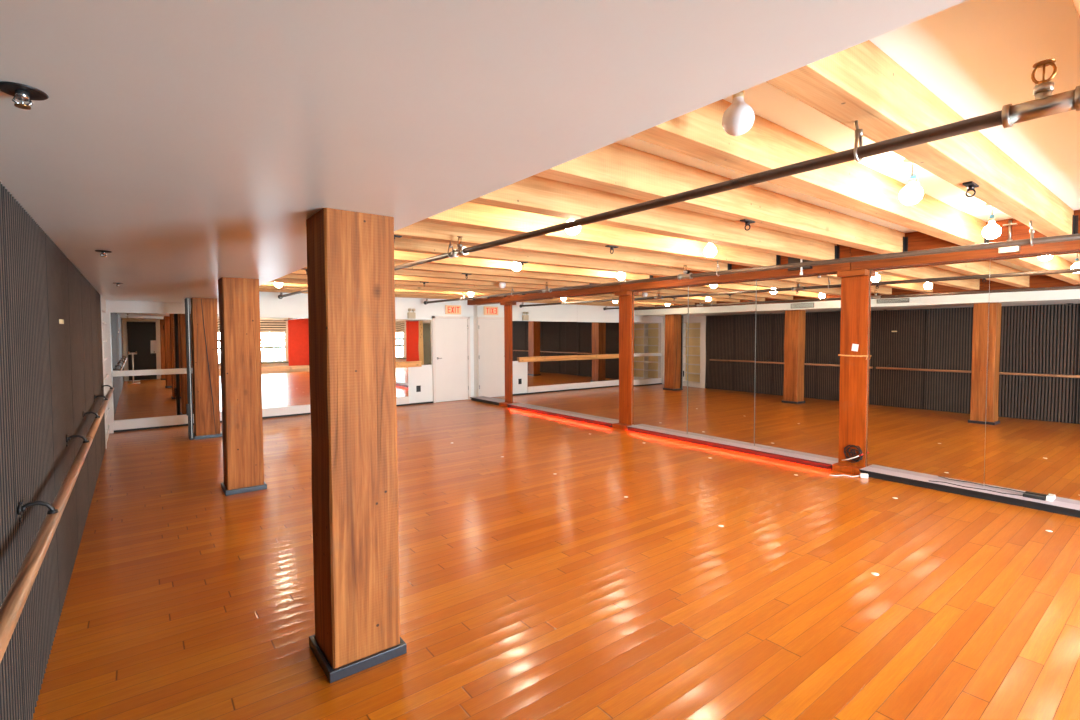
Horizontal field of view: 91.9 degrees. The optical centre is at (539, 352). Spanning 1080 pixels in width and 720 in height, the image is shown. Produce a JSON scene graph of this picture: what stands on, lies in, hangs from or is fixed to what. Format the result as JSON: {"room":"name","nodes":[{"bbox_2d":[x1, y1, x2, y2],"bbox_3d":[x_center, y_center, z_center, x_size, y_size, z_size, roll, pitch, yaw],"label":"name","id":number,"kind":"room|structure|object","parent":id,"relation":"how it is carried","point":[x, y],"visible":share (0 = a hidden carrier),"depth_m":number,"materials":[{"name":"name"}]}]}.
{"room":"exercise studio","nodes":[
{"label":"exercise studio","id":0,"kind":"room"},
{"bbox_2d":[110,292,473,420],"bbox_3d":[-4.754,-0.083,11.252,7.900,2.780,0.115,-2,3,-38],"label":"wall","id":1,"kind":"structure","parent":0,"point":[271,306],"depth_m":12.53,"materials":[{"name":"white paint"}]},
{"bbox_2d":[110,313,175,420],"bbox_3d":[-7.092,0.241,9.383,0.898,1.886,0.006,-2,3,-38],"label":"wall mirror","id":2,"kind":"object","parent":1,"relation":"attached to","point":[139,341],"visible":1,"depth_m":9.37,"materials":[{"name":"clear glass"}]},
{"bbox_2d":[112,368,186,376],"bbox_3d":[-6.854,0.357,9.529,1.450,0.095,0.057,-2,3,-38],"label":"wall rail","id":3,"kind":"object","parent":1,"relation":"attached to","point":[184,370],"visible":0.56,"depth_m":9.38,"materials":[{"name":"white paint"}]},
{"bbox_2d":[109,301,190,313],"bbox_3d":[-6.809,-0.814,9.531,1.593,0.204,0.065,-2,3,-38],"label":"trim","id":4,"kind":"structure","parent":1,"relation":"attached to","point":[114,306],"depth_m":9.33,"materials":[{"name":"white paint"}]},
{"bbox_2d":[173,314,220,414],"bbox_3d":[-6.454,0.220,9.874,0.708,1.886,0.006,-2,3,-38],"label":"wall mirror","id":5,"kind":"object","parent":1,"relation":"attached to","point":[179,319],"visible":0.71,"depth_m":9.71,"materials":[{"name":"clear glass"}]},
{"bbox_2d":[218,317,289,411],"bbox_3d":[-5.682,0.219,10.469,1.238,1.838,0.006,-2,3,-38],"label":"wall mirror","id":6,"kind":"object","parent":1,"relation":"attached to","point":[274,331],"visible":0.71,"depth_m":10.68,"materials":[{"name":"clear glass"}]},
{"bbox_2d":[113,397,408,429],"bbox_3d":[-5.271,1.210,10.793,5.465,0.165,0.047,-2,3,-38],"label":"baseboard","id":7,"kind":"structure","parent":1,"relation":"attached to","point":[179,419],"depth_m":9.68,"materials":[{"name":"white paint"}]},
{"bbox_2d":[114,401,432,432],"bbox_3d":[-5.019,1.302,10.979,6.085,0.034,0.064,-2,3,-38],"label":"trim","id":8,"kind":"structure","parent":1,"relation":"attached to","point":[179,425],"depth_m":9.78,"materials":[{"name":"black paint"}]},
{"bbox_2d":[288,318,309,405],"bbox_3d":[-4.708,0.187,11.220,1.218,1.838,0.006,-2,3,-38],"label":"wall mirror","id":9,"kind":"object","parent":1,"relation":"attached to","point":[298,328],"visible":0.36,"depth_m":10.96,"materials":[{"name":"clear glass"}]},
{"bbox_2d":[219,361,421,375],"bbox_3d":[-4.556,0.332,11.300,4.310,0.135,0.057,-2,3,-38],"label":"wall rail","id":10,"kind":"object","parent":1,"relation":"attached to","point":[305,368],"visible":0.44,"depth_m":10.86,"materials":[{"name":"brown wood"}]},
{"bbox_2d":[395,319,401,396],"bbox_3d":[-3.741,0.156,11.964,1.218,1.838,0.006,-2,3,-38],"label":"wall mirror","id":11,"kind":"object","parent":1,"relation":"attached to","point":[398,321],"visible":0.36,"depth_m":12.29,"materials":[{"name":"clear glass"}]},
{"bbox_2d":[401,367,407,396],"bbox_3d":[-3.188,0.688,12.407,0.168,0.738,0.006,-2,3,-38],"label":"wall mirror","id":12,"kind":"object","parent":1,"relation":"attached to","point":[404,371],"visible":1,"depth_m":12.40,"materials":[{"name":"clear glass"}]},
{"bbox_2d":[407,308,415,318],"bbox_3d":[-3.030,-0.923,12.421,0.184,0.239,0.091,-2,3,-38],"label":"emergency light","id":13,"kind":"object","parent":1,"relation":"attached to","point":[410,315],"visible":1,"depth_m":12.39,"materials":[{"name":"beige plastic"}]},
{"bbox_2d":[401,319,431,364],"bbox_3d":[-2.935,-0.239,12.572,0.818,1.100,0.006,-2,3,-38],"label":"wall mirror","id":14,"kind":"object","parent":1,"relation":"attached to","point":[416,335],"visible":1,"depth_m":12.56,"materials":[{"name":"clear glass"}]},
{"bbox_2d":[416,385,420,391],"bbox_3d":[-2.912,0.880,12.623,0.110,0.150,0.012,-2,3,-38],"label":"outlet","id":15,"kind":"object","parent":1,"relation":"attached to","point":[418,388],"visible":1,"depth_m":12.62,"materials":[{"name":"black paint"}]},
{"bbox_2d":[432,316,470,402],"bbox_3d":[-2.182,0.164,13.107,1.045,2.130,0.097,-2,3,-38],"label":"door","id":16,"kind":"structure","parent":1,"relation":"in","point":[451,369],"depth_m":13.09,"materials":[{"name":"paint"}]},
{"bbox_2d":[445,305,460,313],"bbox_3d":[-2.156,-1.068,13.117,0.430,0.224,0.050,-2,3,-38],"label":"exit sign","id":17,"kind":"object","parent":1,"relation":"attached to","point":[449,309],"visible":1,"depth_m":13.09,"materials":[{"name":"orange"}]},
{"bbox_2d":[0,0,966,302],"bbox_3d":[-2.288,-0.808,3.590,1.638,0.170,14.920,-2,3,-38],"label":"ceiling","id":18,"kind":"structure","parent":0,"point":[193,143],"depth_m":1.34,"materials":[{"name":"paint"}]},
{"bbox_2d":[0,81,48,109],"bbox_3d":[-1.272,-0.625,1.286,0.096,0.042,0.096,-2,3,-38],"label":"sprinkler","id":19,"kind":"object","parent":18,"relation":"attached to","point":[22,92],"visible":1,"depth_m":1.28,"materials":[{"name":"metal"}]},
{"bbox_2d":[95,250,110,256],"bbox_3d":[-3.117,-0.704,3.738,0.096,0.042,0.096,-2,3,-38],"label":"sprinkler","id":20,"kind":"object","parent":18,"relation":"attached to","point":[103,252],"visible":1,"depth_m":3.73,"materials":[{"name":"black metal"}]},
{"bbox_2d":[33,399,1079,719],"bbox_3d":[-0.153,1.549,5.345,7.900,0.100,15.170,-2,3,-38],"label":"floor","id":21,"kind":"structure","parent":0,"point":[528,591],"depth_m":3.42,"materials":[{"name":"brown wood"}]},
{"bbox_2d":[102,312,109,440],"bbox_3d":[-7.080,0.384,8.359,0.238,2.078,1.376,-2,3,-38],"label":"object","id":22,"kind":"object","parent":21,"relation":"on","point":[104,323],"visible":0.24,"depth_m":8.41,"materials":[{"name":"paint"}]},
{"bbox_2d":[185,298,193,439],"bbox_3d":[-5.690,0.271,8.467,0.082,2.282,0.280,-2,3,-38],"label":"board","id":23,"kind":"object","parent":21,"relation":"on","point":[189,407],"visible":1,"depth_m":8.39,"materials":[{"name":"paint"}]},
{"bbox_2d":[190,298,221,439],"bbox_3d":[-5.540,0.258,8.675,0.393,2.293,0.393,-2,3,-38],"label":"column","id":24,"kind":"structure","parent":21,"relation":"on","point":[204,322],"depth_m":8.54,"materials":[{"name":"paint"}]},
{"bbox_2d":[218,277,266,495],"bbox_3d":[-3.262,0.353,5.720,0.393,2.293,0.393,-2,3,-38],"label":"column","id":25,"kind":"structure","parent":21,"relation":"on","point":[239,302],"depth_m":5.58,"materials":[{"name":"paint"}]},
{"bbox_2d":[306,208,406,682],"bbox_3d":[-0.982,0.449,2.763,0.393,2.293,0.393,-2,3,-38],"label":"column","id":26,"kind":"structure","parent":21,"relation":"on","point":[351,277],"depth_m":2.62,"materials":[{"name":"wood"}]},
{"bbox_2d":[470,397,503,404],"bbox_3d":[-1.270,1.197,12.828,0.207,0.077,1.320,-2,3,-38],"label":"ledge","id":27,"kind":"object","parent":21,"relation":"on","point":[479,399],"visible":0.95,"depth_m":12.82,"materials":[{"name":"paint"}]},
{"bbox_2d":[499,302,511,406],"bbox_3d":[-0.771,0.045,12.139,0.194,2.423,0.319,-2,3,-38],"label":"timber post","id":28,"kind":"object","parent":21,"relation":"on","point":[507,305],"visible":0.86,"depth_m":12.17,"materials":[{"name":"brown wood"}]},
{"bbox_2d":[467,297,502,304],"bbox_3d":[-1.278,-1.367,12.774,0.149,0.354,1.645,-2,3,-38],"label":"girder","id":29,"kind":"object","parent":28,"relation":"on","point":[490,300],"visible":0.34,"depth_m":12.71,"materials":[{"name":"brown wood"}]},
{"bbox_2d":[506,403,618,427],"bbox_3d":[0.356,1.265,10.718,0.207,0.077,3.360,-2,3,-38],"label":"ledge","id":30,"kind":"object","parent":21,"relation":"on","point":[608,423],"visible":1,"depth_m":10.44,"materials":[{"name":"paint"}]},
{"bbox_2d":[613,291,631,429],"bbox_3d":[1.483,0.140,9.214,0.194,2.423,0.336,-2,3,-38],"label":"timber post","id":31,"kind":"object","parent":21,"relation":"on","point":[625,297],"visible":0.91,"depth_m":9.25,"materials":[{"name":"brown wood"}]},
{"bbox_2d":[626,425,837,469],"bbox_3d":[2.622,1.360,7.779,0.207,0.077,3.378,-2,3,-38],"label":"ledge","id":32,"kind":"object","parent":21,"relation":"on","point":[785,456],"visible":1,"depth_m":7.40,"materials":[{"name":"paint"}]},
{"bbox_2d":[829,473,867,477],"bbox_3d":[3.616,1.429,6.112,0.406,0.049,0.063,0,2,18],"label":"power adaptor","id":33,"kind":"object","parent":21,"relation":"on","point":[862,475],"visible":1,"depth_m":6.06,"materials":[{"name":"white plastic"}]},
{"bbox_2d":[832,269,869,474],"bbox_3d":[3.745,0.235,6.280,0.194,2.423,0.308,-2,3,-38],"label":"timber post","id":34,"kind":"object","parent":21,"relation":"on","point":[854,283],"visible":0.85,"depth_m":6.30,"materials":[{"name":"brown wood"}]},
{"bbox_2d":[838,354,867,358],"bbox_3d":[3.787,0.057,6.312,0.019,0.058,0.338,-2,3,-36],"label":"twine","id":35,"kind":"object","parent":34,"relation":"attached to","point":[838,354],"visible":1,"depth_m":6.28,"materials":[{"name":"fabric"}]},
{"bbox_2d":[844,445,862,462],"bbox_3d":[3.802,1.231,6.322,0.029,0.223,0.215,-2,3,-38],"label":"cable tangle","id":36,"kind":"object","parent":34,"relation":"hanging from","point":[847,450],"visible":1,"depth_m":6.31,"materials":[{"name":"black paint"}]},
{"bbox_2d":[851,344,858,351],"bbox_3d":[3.804,-0.057,6.290,0.004,0.094,0.081,-2,3,-38],"label":"paper card","id":37,"kind":"object","parent":34,"relation":"attached to","point":[854,346],"visible":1,"depth_m":6.29,"materials":[{"name":"white paper"}]},
{"bbox_2d":[859,467,1079,517],"bbox_3d":[5.585,1.485,3.936,0.207,0.077,5.718,-2,3,-38],"label":"ledge","id":38,"kind":"object","parent":21,"relation":"on","point":[1058,507],"visible":0.87,"depth_m":5.33,"materials":[{"name":"paint"}]},
{"bbox_2d":[932,481,1052,501],"bbox_3d":[4.543,1.379,5.299,0.077,0.045,0.960,-2,3,-44],"label":"power strip","id":39,"kind":"object","parent":38,"relation":"on","point":[1047,498],"visible":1,"depth_m":5.06,"materials":[{"name":"black paint"}]},
{"bbox_2d":[473,251,1077,494],"bbox_3d":[2.924,0.010,7.667,0.154,2.780,15.170,-2,3,-38],"label":"wall","id":40,"kind":"structure","parent":0,"point":[474,306],"depth_m":8.47,"materials":[{"name":"white paint"}]},
{"bbox_2d":[477,303,504,401],"bbox_3d":[-1.182,-0.016,12.818,0.006,2.343,1.259,-2,3,-38],"label":"wall mirror","id":41,"kind":"object","parent":40,"relation":"attached to","point":[490,317],"visible":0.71,"depth_m":12.80,"materials":[{"name":"clear glass"}]},
{"bbox_2d":[512,299,541,407],"bbox_3d":[-0.289,0.021,11.661,0.008,2.343,1.114,-2,3,-38],"label":"wall mirror","id":42,"kind":"object","parent":40,"relation":"attached to","point":[526,315],"visible":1,"depth_m":11.63,"materials":[{"name":"clear glass"}]},
{"bbox_2d":[541,296,576,414],"bbox_3d":[0.403,0.050,10.764,0.008,2.343,1.148,-2,3,-38],"label":"wall mirror","id":43,"kind":"object","parent":40,"relation":"attached to","point":[558,315],"visible":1,"depth_m":10.75,"materials":[{"name":"clear glass"}]},
{"bbox_2d":[577,293,618,421],"bbox_3d":[1.104,0.080,9.856,0.008,2.343,1.144,-2,3,-38],"label":"wall mirror","id":44,"kind":"object","parent":40,"relation":"attached to","point":[597,314],"visible":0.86,"depth_m":9.85,"materials":[{"name":"clear glass"}]},
{"bbox_2d":[632,286,687,433],"bbox_3d":[1.992,0.117,8.717,0.015,2.343,1.162,-2,2,-37],"label":"wall mirror","id":45,"kind":"object","parent":40,"relation":"attached to","point":[660,316],"visible":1,"depth_m":8.68,"materials":[{"name":"clear glass"}]},
{"bbox_2d":[687,280,755,445],"bbox_3d":[2.696,0.146,7.807,0.015,2.343,1.136,-2,2,-37],"label":"wall mirror","id":46,"kind":"object","parent":40,"relation":"attached to","point":[721,316],"visible":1,"depth_m":7.76,"materials":[{"name":"clear glass"}]},
{"bbox_2d":[754,273,840,460],"bbox_3d":[3.388,0.175,6.910,0.016,2.343,1.126,-2,2,-37],"label":"wall mirror","id":47,"kind":"object","parent":40,"relation":"attached to","point":[798,319],"visible":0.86,"depth_m":6.87,"materials":[{"name":"clear glass"}]},
{"bbox_2d":[866,259,989,487],"bbox_3d":[4.254,0.211,5.785,0.016,2.343,1.094,-2,2,-37],"label":"wall mirror","id":48,"kind":"object","parent":40,"relation":"attached to","point":[928,324],"visible":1,"depth_m":5.73,"materials":[{"name":"clear glass"}]},
{"bbox_2d":[984,251,1079,504],"bbox_3d":[4.933,0.240,4.904,0.016,2.343,1.128,-2,2,-37],"label":"wall mirror","id":49,"kind":"object","parent":40,"relation":"attached to","point":[1032,437],"visible":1,"depth_m":5.07,"materials":[{"name":"clear glass"}]},
{"bbox_2d":[615,0,1079,232],"bbox_3d":[0.487,-1.350,5.744,6.250,0.100,15.170,-2,3,-38],"label":"ceiling","id":50,"kind":"structure","parent":0,"point":[978,57],"depth_m":2.37,"materials":[{"name":"paint"}]},
{"bbox_2d":[274,283,282,287],"bbox_3d":[-4.364,-1.233,8.746,0.123,0.300,0.123,-2,3,-38],"label":"pendant bulb","id":51,"kind":"object","parent":50,"relation":"hanging from","point":[278,285],"visible":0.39,"depth_m":8.71,"materials":[{"name":"glass"}]},
{"bbox_2d":[259,289,474,299],"bbox_3d":[-3.851,-1.362,11.450,5.538,0.244,0.200,-2,3,-38],"label":"joist","id":52,"kind":"object","parent":50,"relation":"attached to","point":[260,290],"visible":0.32,"depth_m":11.96,"materials":[{"name":"wood"}]},
{"bbox_2d":[278,59,1079,298],"bbox_3d":[-0.751,-0.953,4.738,0.090,0.212,14.628,-2,3,-38],"label":"pipe","id":53,"kind":"object","parent":52,"relation":"hanging from","point":[1044,104],"visible":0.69,"depth_m":2.08,"materials":[{"name":"paint"}]},
{"bbox_2d":[424,221,1079,304],"bbox_3d":[1.752,-1.011,6.666,0.090,0.234,14.628,-2,3,-38],"label":"pipe","id":54,"kind":"object","parent":52,"relation":"hanging from","point":[1071,237],"visible":1,"depth_m":5.20,"materials":[{"name":"paint"}]},
{"bbox_2d":[259,286,489,298],"bbox_3d":[-3.436,-1.345,10.912,5.538,0.244,0.200,-2,3,-38],"label":"joist","id":55,"kind":"object","parent":50,"relation":"attached to","point":[260,287],"visible":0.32,"depth_m":11.26,"materials":[{"name":"wood"}]},
{"bbox_2d":[260,282,506,296],"bbox_3d":[-2.999,-1.326,10.345,5.538,0.244,0.200,-2,3,-38],"label":"joist","id":56,"kind":"object","parent":50,"relation":"attached to","point":[267,283],"visible":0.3,"depth_m":10.69,"materials":[{"name":"wood"}]},
{"bbox_2d":[270,278,524,294],"bbox_3d":[-2.563,-1.308,9.779,5.538,0.244,0.200,-2,3,-38],"label":"joist","id":57,"kind":"object","parent":50,"relation":"attached to","point":[294,281],"visible":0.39,"depth_m":10.06,"materials":[{"name":"wood"}]},
{"bbox_2d":[279,274,541,292],"bbox_3d":[-2.126,-1.290,9.213,5.538,0.244,0.200,-2,3,-38],"label":"joist","id":58,"kind":"object","parent":50,"relation":"attached to","point":[288,276],"visible":0.18,"depth_m":9.48,"materials":[{"name":"wood"}]},
{"bbox_2d":[290,269,565,290],"bbox_3d":[-1.690,-1.271,8.647,5.538,0.244,0.200,-2,3,-38],"label":"joist","id":59,"kind":"object","parent":50,"relation":"attached to","point":[298,272],"visible":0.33,"depth_m":8.83,"materials":[{"name":"wood"}]},
{"bbox_2d":[305,267,592,287],"bbox_3d":[-1.256,-1.253,8.085,5.538,0.244,0.200,-2,3,-38],"label":"joist","id":60,"kind":"object","parent":50,"relation":"attached to","point":[401,272],"visible":0.2,"depth_m":8.31,"materials":[{"name":"wood"}]},
{"bbox_2d":[499,282,505,287],"bbox_3d":[-0.641,-1.263,9.090,0.123,0.300,0.123,-2,3,-38],"label":"pendant bulb","id":61,"kind":"object","parent":50,"relation":"hanging from","point":[501,284],"visible":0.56,"depth_m":9.05,"materials":[{"name":"white glass"}]},
{"bbox_2d":[394,261,620,283],"bbox_3d":[-0.817,-1.234,7.515,5.538,0.244,0.200,-2,3,-38],"label":"joist","id":62,"kind":"object","parent":50,"relation":"attached to","point":[422,267],"visible":0.23,"depth_m":7.66,"materials":[{"name":"wood"}]},
{"bbox_2d":[512,262,520,270],"bbox_3d":[-0.286,-1.175,6.600,0.123,0.300,0.123,-2,3,-38],"label":"pendant bulb","id":63,"kind":"object","parent":50,"relation":"hanging from","point":[515,266],"visible":0.55,"depth_m":6.56,"materials":[{"name":"glass"}]},
{"bbox_2d":[394,250,652,279],"bbox_3d":[-0.384,-1.216,6.953,5.538,0.244,0.200,-2,3,-38],"label":"joist","id":64,"kind":"object","parent":50,"relation":"attached to","point":[404,256],"visible":0.15,"depth_m":6.87,"materials":[{"name":"wood"}]},
{"bbox_2d":[394,237,689,276],"bbox_3d":[0.053,-1.198,6.387,5.538,0.244,0.200,-2,3,-38],"label":"joist","id":65,"kind":"object","parent":50,"relation":"attached to","point":[401,244],"visible":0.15,"depth_m":6.24,"materials":[{"name":"wood"}]},
{"bbox_2d":[503,285,619,301],"bbox_3d":[0.352,-1.298,10.660,0.149,0.354,3.685,-2,3,-38],"label":"girder","id":66,"kind":"object","parent":50,"relation":"attached to","point":[614,288],"visible":0.31,"depth_m":10.37,"materials":[{"name":"brown wood"}]},
{"bbox_2d":[394,221,731,271],"bbox_3d":[0.488,-1.180,5.823,5.538,0.244,0.200,-2,3,-38],"label":"joist","id":67,"kind":"object","parent":50,"relation":"attached to","point":[419,230],"visible":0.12,"depth_m":5.49,"materials":[{"name":"wood"}]},
{"bbox_2d":[566,219,580,234],"bbox_3d":[0.270,-1.091,4.177,0.123,0.300,0.123,-2,3,-38],"label":"pendant bulb","id":68,"kind":"object","parent":50,"relation":"hanging from","point":[572,231],"visible":0.39,"depth_m":4.15,"materials":[{"name":"glass"}]},
{"bbox_2d":[421,202,780,266],"bbox_3d":[0.923,-1.161,5.259,5.538,0.244,0.200,-2,3,-38],"label":"joist","id":69,"kind":"object","parent":50,"relation":"attached to","point":[468,214],"visible":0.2,"depth_m":4.88,"materials":[{"name":"wood"}]},
{"bbox_2d":[605,245,617,253],"bbox_3d":[0.710,-0.999,5.101,0.140,0.076,0.049,-2,3,-38],"label":"hook","id":70,"kind":"object","parent":69,"relation":"attached to","point":[610,246],"visible":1,"depth_m":5.09,"materials":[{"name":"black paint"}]},
{"bbox_2d":[617,272,624,279],"bbox_3d":[1.222,-1.225,7.787,0.123,0.300,0.123,-2,3,-38],"label":"pendant bulb","id":71,"kind":"object","parent":50,"relation":"hanging from","point":[620,275],"visible":0.61,"depth_m":7.75,"materials":[{"name":"glass"}]},
{"bbox_2d":[468,175,839,260],"bbox_3d":[1.365,-1.143,4.685,5.538,0.244,0.200,-2,3,-38],"label":"joist","id":72,"kind":"object","parent":50,"relation":"attached to","point":[532,194],"visible":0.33,"depth_m":4.27,"materials":[{"name":"wood"}]},
{"bbox_2d":[704,243,716,256],"bbox_3d":[1.791,-1.144,5.462,0.123,0.300,0.123,-2,3,-38],"label":"pendant bulb","id":73,"kind":"object","parent":50,"relation":"hanging from","point":[710,250],"visible":0.77,"depth_m":5.42,"materials":[{"name":"glass"}]},
{"bbox_2d":[534,143,907,253],"bbox_3d":[1.796,-1.125,4.127,5.538,0.244,0.200,-2,3,-38],"label":"joist","id":74,"kind":"object","parent":50,"relation":"attached to","point":[615,168],"visible":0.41,"depth_m":3.61,"materials":[{"name":"wood"}]},
{"bbox_2d":[740,219,754,230],"bbox_3d":[1.583,-0.963,3.968,0.140,0.076,0.049,-2,3,-38],"label":"hook","id":75,"kind":"object","parent":74,"relation":"attached to","point":[747,222],"visible":1,"depth_m":3.95,"materials":[{"name":"black paint"}]},
{"bbox_2d":[620,244,850,290],"bbox_3d":[2.617,-1.203,7.723,0.149,0.354,3.725,-2,3,-38],"label":"girder","id":76,"kind":"object","parent":50,"relation":"attached to","point":[845,251],"visible":0.26,"depth_m":7.30,"materials":[{"name":"brown wood"}]},
{"bbox_2d":[788,257,812,274],"bbox_3d":[3.302,-1.125,6.628,0.105,0.300,0.280,-2,3,-38],"label":"junction box","id":77,"kind":"object","parent":76,"relation":"attached to","point":[791,260],"visible":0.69,"depth_m":6.62,"materials":[{"name":"metal"}]},
{"bbox_2d":[722,91,754,135],"bbox_3d":[0.793,-1.018,2.082,0.123,0.300,0.123,-2,3,-38],"label":"pendant bulb","id":78,"kind":"object","parent":50,"relation":"hanging from","point":[738,118],"visible":0.8,"depth_m":2.05,"materials":[{"name":"white glass"}]},
{"bbox_2d":[732,91,743,99],"bbox_3d":[0.793,-1.029,2.081,0.045,0.036,0.045,-2,3,-38],"label":"socket","id":79,"kind":"object","parent":78,"relation":"attached to","point":[738,96],"depth_m":2.06,"materials":[{"name":"beige paint"}]},
{"bbox_2d":[630,99,989,245],"bbox_3d":[2.220,-1.107,3.577,5.538,0.244,0.200,-2,3,-38],"label":"joist","id":80,"kind":"object","parent":50,"relation":"attached to","point":[700,134],"visible":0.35,"depth_m":2.98,"materials":[{"name":"wood"}]},
{"bbox_2d":[899,159,922,204],"bbox_3d":[2.343,-1.074,3.287,0.125,0.287,0.123,-2,3,-38],"label":"pendant bulb","id":81,"kind":"object","parent":50,"relation":"hanging from","point":[911,194],"visible":0.92,"depth_m":3.26,"materials":[{"name":"glass"}]},
{"bbox_2d":[908,174,916,184],"bbox_3d":[2.361,-1.091,3.300,0.047,0.064,0.045,-2,3,-38],"label":"socket","id":82,"kind":"object","parent":81,"relation":"attached to","point":[913,181],"depth_m":3.29,"materials":[{"name":"metal"}]},
{"bbox_2d":[766,40,1077,236],"bbox_3d":[2.595,-1.091,3.090,5.538,0.244,0.200,-2,3,-38],"label":"joist","id":83,"kind":"object","parent":50,"relation":"attached to","point":[861,83],"visible":0.49,"depth_m":2.29,"materials":[{"name":"wood"}]},
{"bbox_2d":[963,181,978,196],"bbox_3d":[2.489,-0.932,3.013,0.140,0.076,0.049,-2,3,-38],"label":"hook","id":84,"kind":"object","parent":83,"relation":"attached to","point":[971,185],"visible":1,"depth_m":3.00,"materials":[{"name":"black paint"}]},
{"bbox_2d":[851,210,1079,269],"bbox_3d":[5.551,-1.080,3.917,0.149,0.354,5.880,-2,3,-38],"label":"girder","id":85,"kind":"object","parent":50,"relation":"attached to","point":[917,240],"visible":0.31,"depth_m":5.38,"materials":[{"name":"brown wood"}]},
{"bbox_2d":[998,220,1019,253],"bbox_3d":[4.547,-1.119,5.048,0.060,0.310,0.150,-2,3,-38],"label":"junction box","id":86,"kind":"object","parent":85,"relation":"attached to","point":[1013,249],"visible":0.58,"depth_m":5.04,"materials":[{"name":"metal"}]},
{"bbox_2d":[982,204,1000,238],"bbox_3d":[3.864,-1.118,4.459,0.123,0.300,0.123,-2,3,-38],"label":"pendant bulb","id":87,"kind":"object","parent":50,"relation":"hanging from","point":[991,231],"visible":0.92,"depth_m":4.44,"materials":[{"name":"glass"}]},
{"bbox_2d":[988,215,994,221],"bbox_3d":[3.864,-1.142,4.458,0.045,0.062,0.045,-2,3,-38],"label":"socket","id":88,"kind":"object","parent":87,"relation":"attached to","point":[992,217],"depth_m":4.44,"materials":[{"name":"metal"}]},
{"bbox_2d":[1072,0,1079,17],"bbox_3d":[3.027,-1.073,2.529,5.538,0.244,0.200,-2,3,-38],"label":"joist","id":89,"kind":"object","parent":50,"relation":"attached to","point":[1076,3],"visible":1,"depth_m":1.36,"materials":[{"name":"wood"}]},
{"bbox_3d":[-3.080,0.205,3.044,0.326,2.780,15.170,-2,3,-38],"label":"wall","id":90,"kind":"structure","parent":0,"visible":0},
{"bbox_2d":[0,182,22,719],"bbox_3d":[-1.741,0.493,1.604,0.020,2.284,1.184,-2,3,-38],"label":"cladding","id":91,"kind":"object","parent":90,"relation":"attached to","point":[10,665],"visible":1,"depth_m":1.99,"materials":[{"name":"fabric"}]},
{"bbox_2d":[1,184,58,719],"bbox_3d":[-2.486,0.462,2.570,0.020,2.284,1.184,-2,3,-38],"label":"cladding","id":92,"kind":"object","parent":90,"relation":"attached to","point":[23,238],"visible":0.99,"depth_m":2.44,"materials":[{"name":"fabric"}]},
{"bbox_2d":[0,434,92,662],"bbox_3d":[-1.927,0.681,1.972,0.128,0.114,4.740,-2,3,-38],"label":"ballet barre","id":93,"kind":"object","parent":90,"relation":"attached to","point":[12,606],"visible":1,"depth_m":1.83,"materials":[{"name":"brown wood"}]},
{"bbox_2d":[44,232,77,618],"bbox_3d":[-3.230,0.430,3.536,0.020,2.284,1.184,-2,3,-38],"label":"cladding","id":94,"kind":"object","parent":90,"relation":"attached to","point":[55,259],"visible":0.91,"depth_m":3.43,"materials":[{"name":"fabric"}]},
{"bbox_2d":[67,258,88,549],"bbox_3d":[-3.975,0.399,4.502,0.020,2.284,1.184,-2,3,-38],"label":"cladding","id":95,"kind":"object","parent":90,"relation":"attached to","point":[73,274],"visible":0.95,"depth_m":4.42,"materials":[{"name":"fabric"}]},
{"bbox_2d":[80,273,96,508],"bbox_3d":[-4.720,0.368,5.468,0.020,2.284,1.184,-2,3,-38],"label":"cladding","id":96,"kind":"object","parent":90,"relation":"attached to","point":[85,284],"visible":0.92,"depth_m":5.40,"materials":[{"name":"fabric"}]},
{"bbox_2d":[90,284,101,478],"bbox_3d":[-5.464,0.336,6.434,0.020,2.284,1.184,-2,3,-38],"label":"cladding","id":97,"kind":"object","parent":90,"relation":"attached to","point":[93,303],"visible":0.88,"depth_m":6.38,"materials":[{"name":"fabric"}]},
{"bbox_2d":[82,385,113,438],"bbox_3d":[-4.838,0.558,5.749,0.128,0.114,4.660,-2,3,-38],"label":"ballet barre","id":98,"kind":"object","parent":90,"relation":"attached to","point":[91,433],"visible":0.97,"depth_m":4.84,"materials":[{"name":"brown wood"}]},
{"bbox_2d":[96,290,105,460],"bbox_3d":[-6.147,0.308,7.319,0.020,2.284,0.982,-2,3,-38],"label":"cladding","id":99,"kind":"object","parent":90,"relation":"attached to","point":[98,299],"visible":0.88,"depth_m":7.28,"materials":[{"name":"fabric"}]},
{"bbox_2d":[100,295,106,447],"bbox_3d":[-6.602,0.296,7.735,0.244,2.294,0.188,-2,3,-38],"label":"trim","id":100,"kind":"structure","parent":90,"relation":"attached to","point":[100,295],"depth_m":7.77,"materials":[{"name":"white paint"}]},
{"bbox_2d":[102,296,113,433],"bbox_3d":[-7.107,0.273,8.424,0.285,2.294,1.520,-2,3,-38],"label":"trim","id":101,"kind":"structure","parent":90,"relation":"attached to","point":[105,303],"depth_m":8.98,"materials":[{"name":"white paint"}]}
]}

